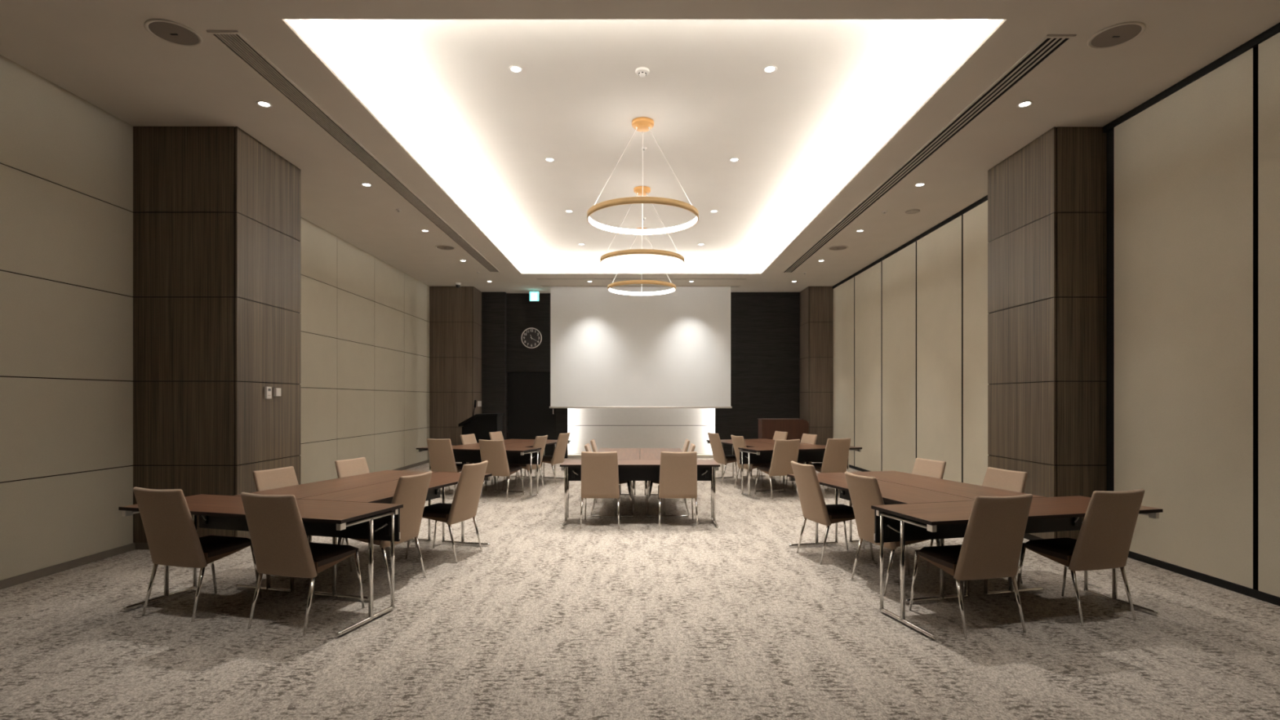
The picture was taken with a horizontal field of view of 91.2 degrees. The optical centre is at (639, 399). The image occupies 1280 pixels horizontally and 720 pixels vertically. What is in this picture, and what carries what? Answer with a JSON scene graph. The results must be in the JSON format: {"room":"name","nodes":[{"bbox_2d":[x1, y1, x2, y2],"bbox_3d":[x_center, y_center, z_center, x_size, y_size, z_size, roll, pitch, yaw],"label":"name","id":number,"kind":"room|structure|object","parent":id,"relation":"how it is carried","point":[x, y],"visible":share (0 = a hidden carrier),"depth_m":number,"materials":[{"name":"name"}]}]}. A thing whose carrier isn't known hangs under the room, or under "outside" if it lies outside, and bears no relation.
{"room":"conference room","nodes":[
{"label":"conference room","id":0,"kind":"room"},
{"bbox_2d":[0,54,429,580],"bbox_3d":[-4.874,-0.595,6.545,0.008,4.070,18.090,0,0,0],"label":"wall","id":1,"kind":"structure","parent":0,"point":[66,162],"depth_m":5.58,"materials":[{"name":"fabric"}]},
{"bbox_2d":[0,459,429,589],"bbox_3d":[-4.874,1.407,6.000,0.032,0.066,17.000,0,0,0],"label":"baseboard","id":2,"kind":"structure","parent":1,"relation":"attached to","point":[28,576],"depth_m":5.34,"materials":[{"name":"beige wood"}]},
{"bbox_2d":[133,126,300,549],"bbox_3d":[-4.383,-0.594,6.595,1.027,4.068,1.150,0,0,0],"label":"column","id":3,"kind":"structure","parent":0,"point":[216,211],"depth_m":6.02,"materials":[{"name":"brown wood"}]},
{"bbox_2d":[264,386,271,398],"bbox_3d":[-3.856,-0.075,6.500,0.029,0.124,0.086,0,0,0],"label":"wall thermostat","id":4,"kind":"object","parent":3,"relation":"attached to","point":[268,390],"visible":1,"depth_m":6.48,"materials":[{"name":"white plastic"}]},
{"bbox_2d":[273,387,280,395],"bbox_3d":[-3.854,-0.083,6.660,0.032,0.086,0.094,0,0,0],"label":"wall control","id":5,"kind":"object","parent":3,"relation":"attached to","point":[277,391],"visible":1,"depth_m":6.63,"materials":[{"name":"white plastic"}]},
{"bbox_2d":[429,286,481,445],"bbox_3d":[-4.373,-0.594,14.950,1.047,4.068,0.900,0,0,0],"label":"column","id":6,"kind":"structure","parent":0,"point":[455,313],"depth_m":14.50,"materials":[{"name":"brown wood"}]},
{"bbox_2d":[477,400,481,406],"bbox_3d":[-3.841,0.088,14.976,0.017,0.119,0.305,0,0,0],"label":"wall switch","id":7,"kind":"object","parent":6,"relation":"attached to","point":[479,402],"visible":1,"depth_m":14.97,"materials":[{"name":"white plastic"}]},
{"bbox_2d":[481,292,506,439],"bbox_3d":[-3.643,-0.595,15.500,0.715,4.070,0.500,0,0,0],"label":"wall","id":8,"kind":"structure","parent":0,"point":[494,304],"depth_m":15.25,"materials":[{"name":"wood"}]},
{"bbox_2d":[506,293,568,458],"bbox_3d":[-2.538,-0.595,15.500,1.495,4.070,0.100,0,0,0],"label":"wall","id":9,"kind":"structure","parent":0,"point":[522,313],"depth_m":15.45,"materials":[{"name":"black wood"}]},
{"bbox_2d":[520,327,542,348],"bbox_3d":[-2.670,-1.525,15.430,0.508,0.508,0.039,0,0,0],"label":"wall clock","id":10,"kind":"object","parent":9,"relation":"attached to","point":[531,338],"visible":1,"depth_m":15.43,"materials":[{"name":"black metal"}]},
{"bbox_2d":[507,372,555,455],"bbox_3d":[-2.670,0.375,15.476,1.190,2.120,0.109,0,0,0],"label":"door","id":11,"kind":"structure","parent":9,"relation":"in","point":[530,415],"depth_m":15.49,"materials":[{"name":"black paint"}]},
{"bbox_2d":[0,0,1279,293],"bbox_3d":[-0.200,-2.780,6.595,9.940,0.300,18.790,0,0,0],"label":"ceiling","id":12,"kind":"structure","parent":0,"point":[428,88],"depth_m":5.78,"materials":[{"name":"paint"}]},
{"bbox_2d":[143,18,202,47],"bbox_3d":[-3.338,-2.624,4.490,0.338,0.012,0.338,0,0,0],"label":"ceiling speaker","id":13,"kind":"object","parent":12,"relation":"attached to","point":[171,32],"visible":1,"depth_m":4.48,"materials":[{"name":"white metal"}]},
{"bbox_2d":[256,101,272,107],"bbox_3d":[-3.340,-2.627,5.570,0.126,0.006,0.126,0,0,0],"label":"recessed light","id":14,"kind":"object","parent":12,"relation":"in","point":[263,104],"visible":1,"depth_m":5.57,"materials":[{"name":"white"}]},
{"bbox_2d":[206,30,499,271],"bbox_3d":[-2.975,-2.625,8.660,0.220,0.008,8.404,0,0,0],"label":"ceiling vent","id":15,"kind":"object","parent":12,"relation":"in","point":[233,41],"visible":1,"depth_m":5.94,"materials":[{"name":"metal"}]},
{"bbox_2d":[360,182,372,186],"bbox_3d":[-3.340,-2.627,7.655,0.126,0.006,0.126,0,0,0],"label":"recessed light","id":16,"kind":"object","parent":12,"relation":"in","point":[366,184],"visible":1,"depth_m":7.66,"materials":[{"name":"white"}]},
{"bbox_2d":[435,244,455,250],"bbox_3d":[-3.355,-2.624,10.800,0.338,0.012,0.338,0,0,0],"label":"ceiling speaker","id":17,"kind":"object","parent":12,"relation":"attached to","point":[438,246],"visible":1,"depth_m":10.79,"materials":[{"name":"black metal"}]},
{"bbox_2d":[436,245,453,249],"bbox_3d":[-3.355,-2.623,10.800,0.290,0.005,0.290,0,0,0],"label":"grille","id":18,"kind":"object","parent":17,"relation":"attached to","point":[442,247],"depth_m":10.79,"materials":[{"name":"grey metal"}]},
{"bbox_2d":[454,282,461,288],"bbox_3d":[-4.090,-2.575,14.080,0.128,0.110,0.128,0,0,0],"label":"ceiling camera","id":19,"kind":"object","parent":12,"relation":"attached to","point":[457,284],"visible":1,"depth_m":14.04,"materials":[{"name":"white plastic"}]},
{"bbox_2d":[508,65,523,73],"bbox_3d":[-1.100,-2.927,5.550,0.126,0.006,0.126,0,0,0],"label":"recessed light","id":20,"kind":"object","parent":12,"relation":"in","point":[513,68],"visible":1,"depth_m":5.55,"materials":[{"name":"white"}]},
{"bbox_2d":[529,290,539,301],"bbox_3d":[-2.540,-2.502,15.072,0.230,0.255,0.056,0,0,0],"label":"exit sign","id":21,"kind":"object","parent":12,"relation":"hanging from","point":[534,295],"visible":1,"depth_m":15.04,"materials":[{"name":"white plastic"}]},
{"bbox_2d":[544,157,555,161],"bbox_3d":[-1.100,-2.927,7.640,0.126,0.006,0.126,0,0,0],"label":"recessed light","id":22,"kind":"object","parent":12,"relation":"in","point":[548,159],"visible":1,"depth_m":7.63,"materials":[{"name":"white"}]},
{"bbox_2d":[540,285,740,408],"bbox_3d":[0.015,-1.219,14.475,4.600,2.822,0.150,0,0,0],"label":"projection screen","id":23,"kind":"object","parent":12,"relation":"hanging from","point":[608,349],"visible":1,"depth_m":14.49,"materials":[{"name":"fabric"}]},
{"bbox_2d":[607,227,675,295],"bbox_3d":[0.030,-2.409,10.770,1.170,1.039,1.170,0,0,0],"label":"pendant","id":24,"kind":"object","parent":12,"relation":"hanging from","point":[629,282],"visible":0.74,"depth_m":10.59,"materials":[{"name":"metal"}]},
{"bbox_2d":[608,288,675,295],"bbox_3d":[0.030,-1.923,10.770,1.157,0.057,1.157,0,0,0],"label":"diffuser","id":25,"kind":"object","parent":24,"relation":"attached to","point":[667,291],"depth_m":11.25,"materials":[{"name":"white plastic"}]},
{"bbox_2d":[537,278,746,279],"bbox_3d":[0.035,-2.626,13.600,4.560,0.006,0.140,0,0,0],"label":"ceiling vent","id":26,"kind":"object","parent":12,"relation":"in","point":[537,278],"visible":1,"depth_m":13.65,"materials":[{"name":"metal"}]},
{"bbox_2d":[600,186,684,272],"bbox_3d":[0.030,-2.409,8.690,1.170,1.039,1.170,0,0,0],"label":"pendant","id":27,"kind":"object","parent":12,"relation":"hanging from","point":[637,190],"visible":1,"depth_m":8.60,"materials":[{"name":"metal"}]},
{"bbox_2d":[600,261,683,271],"bbox_3d":[0.030,-1.923,8.690,1.157,0.057,1.157,0,0,0],"label":"diffuser","id":28,"kind":"object","parent":27,"relation":"attached to","point":[608,266],"depth_m":9.17,"materials":[{"name":"white plastic"}]},
{"bbox_2d":[635,66,649,77],"bbox_3d":[0.022,-2.906,5.575,0.128,0.048,0.128,0,0,0],"label":"smoke detector","id":29,"kind":"object","parent":12,"relation":"attached to","point":[642,72],"visible":1,"depth_m":5.55,"materials":[{"name":"white plastic"}]},
{"bbox_2d":[586,116,698,235],"bbox_3d":[0.030,-2.409,6.600,1.170,1.039,1.170,0,0,0],"label":"pendant","id":30,"kind":"object","parent":12,"relation":"hanging from","point":[642,124],"visible":1,"depth_m":6.51,"materials":[{"name":"gold metal"}]},
{"bbox_2d":[588,217,697,234],"bbox_3d":[0.030,-1.923,6.600,1.157,0.057,1.157,0,0,0],"label":"diffuser","id":31,"kind":"object","parent":30,"relation":"attached to","point":[602,227],"depth_m":7.07,"materials":[{"name":"white plastic"}]},
{"bbox_2d":[728,157,739,161],"bbox_3d":[1.150,-2.927,7.640,0.126,0.006,0.126,0,0,0],"label":"recessed light","id":32,"kind":"object","parent":12,"relation":"in","point":[734,159],"visible":1,"depth_m":7.63,"materials":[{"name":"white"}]},
{"bbox_2d":[762,65,777,73],"bbox_3d":[1.150,-2.927,5.550,0.126,0.006,0.126,0,0,0],"label":"recessed light","id":33,"kind":"object","parent":12,"relation":"in","point":[770,69],"visible":1,"depth_m":5.55,"materials":[{"name":"white"}]},
{"bbox_2d":[827,245,848,250],"bbox_3d":[3.425,-2.624,10.840,0.338,0.012,0.338,0,0,0],"label":"ceiling speaker","id":34,"kind":"object","parent":12,"relation":"attached to","point":[835,247],"visible":1,"depth_m":10.82,"materials":[{"name":"black metal"}]},
{"bbox_2d":[905,208,919,213],"bbox_3d":[3.800,-2.623,8.735,0.192,0.014,0.192,0,0,0],"label":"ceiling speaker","id":35,"kind":"object","parent":12,"relation":"attached to","point":[913,211],"visible":1,"depth_m":8.71,"materials":[{"name":"paint"}]},
{"bbox_2d":[914,182,925,186],"bbox_3d":[3.420,-2.627,7.655,0.126,0.006,0.126,0,0,0],"label":"recessed light","id":36,"kind":"object","parent":12,"relation":"in","point":[919,184],"visible":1,"depth_m":7.66,"materials":[{"name":"white"}]},
{"bbox_2d":[782,34,1076,272],"bbox_3d":[3.035,-2.625,8.720,0.210,0.008,8.424,0,0,0],"label":"ceiling vent","id":37,"kind":"object","parent":12,"relation":"in","point":[1050,44],"visible":1,"depth_m":6.00,"materials":[{"name":"grey metal"}]},
{"bbox_2d":[1016,101,1033,107],"bbox_3d":[3.420,-2.627,5.570,0.126,0.006,0.126,0,0,0],"label":"recessed light","id":38,"kind":"object","parent":12,"relation":"in","point":[1025,104],"visible":1,"depth_m":5.57,"materials":[{"name":"white"}]},
{"bbox_2d":[1087,21,1146,48],"bbox_3d":[3.433,-2.624,4.520,0.338,0.012,0.338,0,0,0],"label":"ceiling speaker","id":39,"kind":"object","parent":12,"relation":"attached to","point":[1118,34],"visible":1,"depth_m":4.51,"materials":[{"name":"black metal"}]},
{"bbox_2d":[0,457,1279,719],"bbox_3d":[-0.200,1.440,6.595,9.940,0.001,18.790,0,0,0],"label":"floor","id":40,"kind":"structure","parent":0,"point":[638,620],"depth_m":3.79,"materials":[{"name":"carpet"}]},
{"bbox_2d":[133,486,262,622],"bbox_3d":[-3.048,1.006,4.329,0.443,0.872,0.629,0,0,16],"label":"dining chair","id":41,"kind":"object","parent":40,"relation":"on","point":[173,540],"visible":1,"depth_m":4.11,"materials":[{"name":"beige fabric"}]},
{"bbox_2d":[118,493,403,636],"bbox_3d":[-2.590,1.079,4.301,1.797,0.708,0.597,0,0,15],"label":"folding table","id":42,"kind":"object","parent":40,"relation":"on","point":[370,522],"visible":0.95,"depth_m":4.30,"materials":[{"name":"brown wood"}]},
{"bbox_2d":[252,466,352,571],"bbox_3d":[-2.775,1.006,5.140,0.629,0.872,0.443,0,0,15],"label":"dining chair","id":43,"kind":"object","parent":40,"relation":"on","point":[268,479],"visible":0.25,"depth_m":5.21,"materials":[{"name":"beige fabric"}]},
{"bbox_2d":[240,492,364,635],"bbox_3d":[-2.198,1.006,4.097,0.443,0.872,0.629,0,0,16],"label":"dining chair","id":44,"kind":"object","parent":40,"relation":"on","point":[281,546],"visible":1,"depth_m":3.88,"materials":[{"name":"beige fabric"}]},
{"bbox_2d":[235,470,436,593],"bbox_3d":[-2.565,1.079,5.542,0.597,0.708,1.797,0,0,15],"label":"folding table","id":45,"kind":"object","parent":40,"relation":"on","point":[307,490],"visible":0.2,"depth_m":5.28,"materials":[{"name":"brown wood"}]},
{"bbox_2d":[334,457,416,557],"bbox_3d":[-2.538,1.006,6.007,0.629,0.872,0.443,0,0,15],"label":"dining chair","id":46,"kind":"object","parent":40,"relation":"on","point":[357,466],"visible":0.31,"depth_m":6.06,"materials":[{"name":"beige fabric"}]},
{"bbox_2d":[331,471,431,591],"bbox_3d":[-2.006,1.006,4.929,0.629,0.872,0.443,0,0,15],"label":"dining chair","id":47,"kind":"object","parent":40,"relation":"on","point":[411,491],"visible":0.59,"depth_m":4.84,"materials":[{"name":"beige fabric"}]},
{"bbox_2d":[299,471,492,600],"bbox_3d":[-1.982,1.079,5.383,0.597,0.708,1.797,0,0,15],"label":"folding table","id":48,"kind":"object","parent":40,"relation":"on","point":[383,492],"visible":0.51,"depth_m":4.99,"materials":[{"name":"brown wood"}]},
{"bbox_2d":[404,460,488,563],"bbox_3d":[-1.769,1.006,5.801,0.629,0.872,0.443,0,0,16],"label":"dining chair","id":49,"kind":"object","parent":40,"relation":"on","point":[464,504],"visible":0.96,"depth_m":5.66,"materials":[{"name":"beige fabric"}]},
{"bbox_2d":[426,438,467,497],"bbox_3d":[-2.900,1.006,9.544,0.443,0.872,0.629,0,0,17],"label":"dining chair","id":50,"kind":"object","parent":40,"relation":"on","point":[442,458],"visible":0.83,"depth_m":9.31,"materials":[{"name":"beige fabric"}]},
{"bbox_2d":[416,445,541,499],"bbox_3d":[-2.442,1.079,9.502,1.797,0.708,0.597,0,0,17],"label":"folding table","id":51,"kind":"object","parent":40,"relation":"on","point":[528,455],"visible":0.62,"depth_m":9.55,"materials":[{"name":"brown wood"}]},
{"bbox_2d":[458,400,503,463],"bbox_3d":[-3.480,0.719,13.750,0.840,1.441,0.600,0,0,0],"label":"lectern","id":52,"kind":"object","parent":40,"relation":"on","point":[479,424],"visible":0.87,"depth_m":13.49,"materials":[{"name":"black wood"}]},
{"bbox_2d":[460,433,506,489],"bbox_3d":[-2.599,1.006,10.348,0.629,0.872,0.443,0,0,16],"label":"dining chair","id":53,"kind":"object","parent":40,"relation":"on","point":[467,438],"visible":0.31,"depth_m":10.38,"materials":[{"name":"beige fabric"}]},
{"bbox_2d":[458,439,536,491],"bbox_3d":[-2.377,1.079,10.740,0.597,0.708,1.797,0,0,17],"label":"folding table","id":54,"kind":"object","parent":40,"relation":"on","point":[506,441],"visible":0.23,"depth_m":11.02,"materials":[{"name":"brown wood"}]},
{"bbox_2d":[478,439,524,500],"bbox_3d":[-2.058,1.006,9.285,0.443,0.872,0.629,0,0,17],"label":"dining chair","id":55,"kind":"object","parent":40,"relation":"on","point":[494,451],"visible":0.89,"depth_m":9.06,"materials":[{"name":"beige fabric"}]},
{"bbox_2d":[488,431,529,482],"bbox_3d":[-2.336,1.006,11.204,0.629,0.872,0.443,0,0,17],"label":"dining chair","id":56,"kind":"object","parent":40,"relation":"on","point":[493,435],"visible":0.23,"depth_m":11.26,"materials":[{"name":"beige fabric"}]},
{"bbox_2d":[502,435,547,491],"bbox_3d":[-1.839,1.006,10.108,0.629,0.872,0.443,0,0,16],"label":"dining chair","id":57,"kind":"object","parent":40,"relation":"on","point":[540,441],"visible":0.56,"depth_m":9.98,"materials":[{"name":"beige fabric"}]},
{"bbox_2d":[493,440,570,493],"bbox_3d":[-1.800,1.079,10.563,0.597,0.708,1.797,0,0,17],"label":"folding table","id":58,"kind":"object","parent":40,"relation":"on","point":[530,443],"visible":0.19,"depth_m":10.40,"materials":[{"name":"brown wood"}]},
{"bbox_2d":[528,432,570,484],"bbox_3d":[-1.573,1.006,10.975,0.629,0.872,0.443,0,0,18],"label":"dining chair","id":59,"kind":"object","parent":40,"relation":"on","point":[559,452],"visible":0.85,"depth_m":10.80,"materials":[{"name":"beige fabric"}]},
{"bbox_2d":[579,451,620,528],"bbox_3d":[-0.450,1.006,7.221,0.443,0.872,0.629,0,0,0],"label":"dining chair","id":60,"kind":"object","parent":40,"relation":"on","point":[599,470],"visible":1,"depth_m":6.99,"materials":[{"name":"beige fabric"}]},
{"bbox_2d":[584,443,632,515],"bbox_3d":[-0.398,1.006,8.076,0.629,0.872,0.443,0,0,0],"label":"dining chair","id":61,"kind":"object","parent":40,"relation":"on","point":[587,446],"visible":0.21,"depth_m":7.87,"materials":[{"name":"beige fabric"}]},
{"bbox_2d":[590,439,632,502],"bbox_3d":[-0.398,1.006,8.978,0.629,0.872,0.443,0,0,-1],"label":"dining chair","id":62,"kind":"object","parent":40,"relation":"on","point":[593,446],"visible":0.3,"depth_m":8.78,"materials":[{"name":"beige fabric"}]},
{"bbox_2d":[591,448,639,517],"bbox_3d":[-0.302,1.079,8.518,0.597,0.708,1.797,0,0,0],"label":"folding table","id":63,"kind":"object","parent":40,"relation":"on","point":[623,453],"visible":0.43,"depth_m":8.12,"materials":[{"name":"brown wood"}]},
{"bbox_2d":[560,459,719,527],"bbox_3d":[0.000,1.079,7.315,1.797,0.708,0.597,0,0,0],"label":"folding table","id":64,"kind":"object","parent":40,"relation":"on","point":[628,469],"visible":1,"depth_m":7.53,"materials":[{"name":"brown wood"}]},
{"bbox_2d":[567,453,713,457],"bbox_3d":[0.028,1.400,15.620,3.955,0.080,0.260,0,0,0],"label":"baseboard","id":65,"kind":"structure","parent":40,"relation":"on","point":[569,455],"depth_m":15.49,"materials":[{"name":"white metal"}]},
{"bbox_2d":[640,448,688,517],"bbox_3d":[0.302,1.079,8.518,0.597,0.708,1.797,0,0,0],"label":"folding table","id":66,"kind":"object","parent":40,"relation":"on","point":[645,453],"visible":0.43,"depth_m":8.12,"materials":[{"name":"brown wood"}]},
{"bbox_2d":[647,439,689,502],"bbox_3d":[0.398,1.006,8.977,0.629,0.872,0.443,0,0,0],"label":"dining chair","id":67,"kind":"object","parent":40,"relation":"on","point":[686,446],"visible":0.29,"depth_m":8.78,"materials":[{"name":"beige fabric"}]},
{"bbox_2d":[647,443,695,515],"bbox_3d":[0.398,1.006,8.078,0.629,0.872,0.443,0,0,1],"label":"dining chair","id":68,"kind":"object","parent":40,"relation":"on","point":[692,446],"visible":0.32,"depth_m":7.87,"materials":[{"name":"beige fabric"}]},
{"bbox_2d":[657,451,697,528],"bbox_3d":[0.428,1.006,7.221,0.443,0.872,0.629,0,0,-1],"label":"dining chair","id":69,"kind":"object","parent":40,"relation":"on","point":[677,470],"visible":1,"depth_m":6.99,"materials":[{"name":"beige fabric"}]},
{"bbox_2d":[707,431,748,484],"bbox_3d":[1.538,1.006,11.009,0.629,0.872,0.443,0,0,-19],"label":"dining chair","id":70,"kind":"object","parent":40,"relation":"on","point":[718,455],"visible":0.85,"depth_m":10.84,"materials":[{"name":"beige fabric"}]},
{"bbox_2d":[706,439,784,492],"bbox_3d":[1.775,1.079,10.606,0.597,0.708,1.797,0,0,-19],"label":"folding table","id":71,"kind":"object","parent":40,"relation":"on","point":[748,443],"visible":0.17,"depth_m":10.40,"materials":[{"name":"brown wood"}]},
{"bbox_2d":[730,435,776,491],"bbox_3d":[1.826,1.006,10.153,0.629,0.872,0.443,0,0,-18],"label":"dining chair","id":72,"kind":"object","parent":40,"relation":"on","point":[737,441],"visible":0.67,"depth_m":10.04,"materials":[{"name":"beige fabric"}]},
{"bbox_2d":[746,431,787,482],"bbox_3d":[2.294,1.006,11.260,0.629,0.872,0.443,0,0,-19],"label":"dining chair","id":73,"kind":"object","parent":40,"relation":"on","point":[778,435],"visible":0.33,"depth_m":11.34,"materials":[{"name":"beige fabric"}]},
{"bbox_2d":[754,439,799,499],"bbox_3d":[2.050,1.006,9.329,0.443,0.872,0.629,0,0,-18],"label":"dining chair","id":74,"kind":"object","parent":40,"relation":"on","point":[784,451],"visible":0.92,"depth_m":9.10,"materials":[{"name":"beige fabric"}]},
{"bbox_2d":[740,438,821,490],"bbox_3d":[2.348,1.079,10.798,0.597,0.708,1.797,0,0,-19],"label":"folding table","id":75,"kind":"object","parent":40,"relation":"on","point":[762,440],"visible":0.23,"depth_m":11.02,"materials":[{"name":"brown wood"}]},
{"bbox_2d":[758,418,808,442],"bbox_3d":[3.192,0.930,14.020,1.045,1.020,0.470,0,0,0],"label":"podium","id":76,"kind":"object","parent":40,"relation":"on","point":[795,428],"visible":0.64,"depth_m":13.80,"materials":[{"name":"brown wood"}]},
{"bbox_2d":[773,433,817,488],"bbox_3d":[2.580,1.006,10.410,0.629,0.872,0.443,0,0,-18],"label":"dining chair","id":77,"kind":"object","parent":40,"relation":"on","point":[806,438],"visible":0.32,"depth_m":10.44,"materials":[{"name":"beige fabric"}]},
{"bbox_2d":[737,444,862,499],"bbox_3d":[2.445,1.079,9.561,1.797,0.708,0.597,0,0,-19],"label":"folding table","id":78,"kind":"object","parent":40,"relation":"on","point":[762,455],"visible":0.6,"depth_m":9.61,"materials":[{"name":"brown wood"}]},
{"bbox_2d":[809,438,850,496],"bbox_3d":[2.885,1.006,9.610,0.443,0.872,0.629,0,0,-18],"label":"dining chair","id":79,"kind":"object","parent":40,"relation":"on","point":[835,459],"visible":0.87,"depth_m":9.38,"materials":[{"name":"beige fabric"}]},
{"bbox_2d":[791,461,874,564],"bbox_3d":[1.744,1.006,5.749,0.629,0.872,0.443,0,0,-13],"label":"dining chair","id":80,"kind":"object","parent":40,"relation":"on","point":[814,508],"visible":0.96,"depth_m":5.61,"materials":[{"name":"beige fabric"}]},
{"bbox_2d":[786,472,974,603],"bbox_3d":[1.948,1.079,5.332,0.597,0.708,1.797,0,0,-14],"label":"folding table","id":81,"kind":"object","parent":40,"relation":"on","point":[892,493],"visible":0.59,"depth_m":4.90,"materials":[{"name":"brown wood"}]},
{"bbox_2d":[844,471,946,595],"bbox_3d":[1.963,1.006,4.876,0.629,0.872,0.443,0,0,-13],"label":"dining chair","id":82,"kind":"object","parent":40,"relation":"on","point":[864,491],"visible":0.69,"depth_m":4.80,"materials":[{"name":"beige fabric"}]},
{"bbox_2d":[862,457,946,550],"bbox_3d":[2.516,1.006,5.946,0.629,0.872,0.443,0,0,-14],"label":"dining chair","id":83,"kind":"object","parent":40,"relation":"on","point":[923,467],"visible":0.26,"depth_m":6.01,"materials":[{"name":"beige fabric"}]},
{"bbox_2d":[848,471,1044,595],"bbox_3d":[2.534,1.079,5.479,0.597,0.708,1.797,0,0,-14],"label":"folding table","id":84,"kind":"object","parent":40,"relation":"on","point":[948,486],"visible":0.18,"depth_m":5.22,"materials":[{"name":"brown wood"}]},
{"bbox_2d":[909,493,1032,639],"bbox_3d":[2.123,1.006,4.039,0.443,0.872,0.629,0,0,-13],"label":"dining chair","id":85,"kind":"object","parent":40,"relation":"on","point":[991,547],"visible":1,"depth_m":3.82,"materials":[{"name":"beige fabric"}]},
{"bbox_2d":[926,466,1027,583],"bbox_3d":[2.734,1.006,5.076,0.629,0.872,0.443,0,0,-13],"label":"dining chair","id":86,"kind":"object","parent":40,"relation":"on","point":[1004,479],"visible":0.27,"depth_m":5.13,"materials":[{"name":"beige fabric"}]},
{"bbox_2d":[871,495,1163,639],"bbox_3d":[2.534,1.079,4.239,1.797,0.708,0.597,0,0,-14],"label":"folding table","id":87,"kind":"object","parent":40,"relation":"on","point":[903,522],"visible":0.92,"depth_m":4.25,"materials":[{"name":"brown wood"}]},
{"bbox_2d":[1014,488,1145,626],"bbox_3d":[2.974,1.006,4.252,0.443,0.872,0.629,0,0,-14],"label":"dining chair","id":88,"kind":"object","parent":40,"relation":"on","point":[1104,540],"visible":0.98,"depth_m":4.04,"materials":[{"name":"beige fabric"}]},
{"bbox_2d":[568,408,715,453],"bbox_3d":[0.028,-0.637,15.745,3.955,3.985,0.010,0,0,0],"label":"wall niche","id":89,"kind":"object","parent":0,"point":[610,428],"visible":0.14,"depth_m":15.74,"materials":[{"name":"white paint"}]},
{"bbox_2d":[715,292,799,455],"bbox_3d":[3.257,-0.595,15.350,2.825,4.070,0.120,0,0,0],"label":"wall","id":90,"kind":"structure","parent":0,"point":[765,326],"depth_m":15.29,"materials":[{"name":"black wood"}]},
{"bbox_2d":[800,286,833,462],"bbox_3d":[4.196,-0.594,14.950,0.602,4.068,0.900,0,0,0],"label":"column","id":91,"kind":"structure","parent":0,"point":[816,303],"depth_m":14.50,"materials":[{"name":"brown wood"}]},
{"bbox_2d":[987,126,1106,540],"bbox_3d":[4.241,-0.594,6.615,0.512,4.068,1.170,0,0,0],"label":"column","id":92,"kind":"structure","parent":0,"point":[1047,200],"depth_m":6.09,"materials":[{"name":"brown wood"}]},
{"bbox_2d":[833,32,1279,597],"bbox_3d":[4.595,-0.595,6.545,0.250,4.070,18.090,0,0,0],"label":"wall","id":93,"kind":"structure","parent":0,"point":[1193,176],"depth_m":5.33,"materials":[{"name":"beige paint"}]},
{"bbox_2d":[832,22,1279,288],"bbox_3d":[4.487,-2.601,6.395,0.065,0.058,17.790,0,0,0],"label":"trim","id":94,"kind":"structure","parent":93,"relation":"attached to","point":[1275,29],"depth_m":5.38,"materials":[{"name":"black paint"}]},
{"bbox_2d":[846,464,1279,606],"bbox_3d":[4.493,1.411,6.395,0.054,0.058,17.790,0,0,0],"label":"baseboard","id":95,"kind":"structure","parent":93,"relation":"attached to","point":[1253,593],"depth_m":4.95,"materials":[{"name":"black paint"}]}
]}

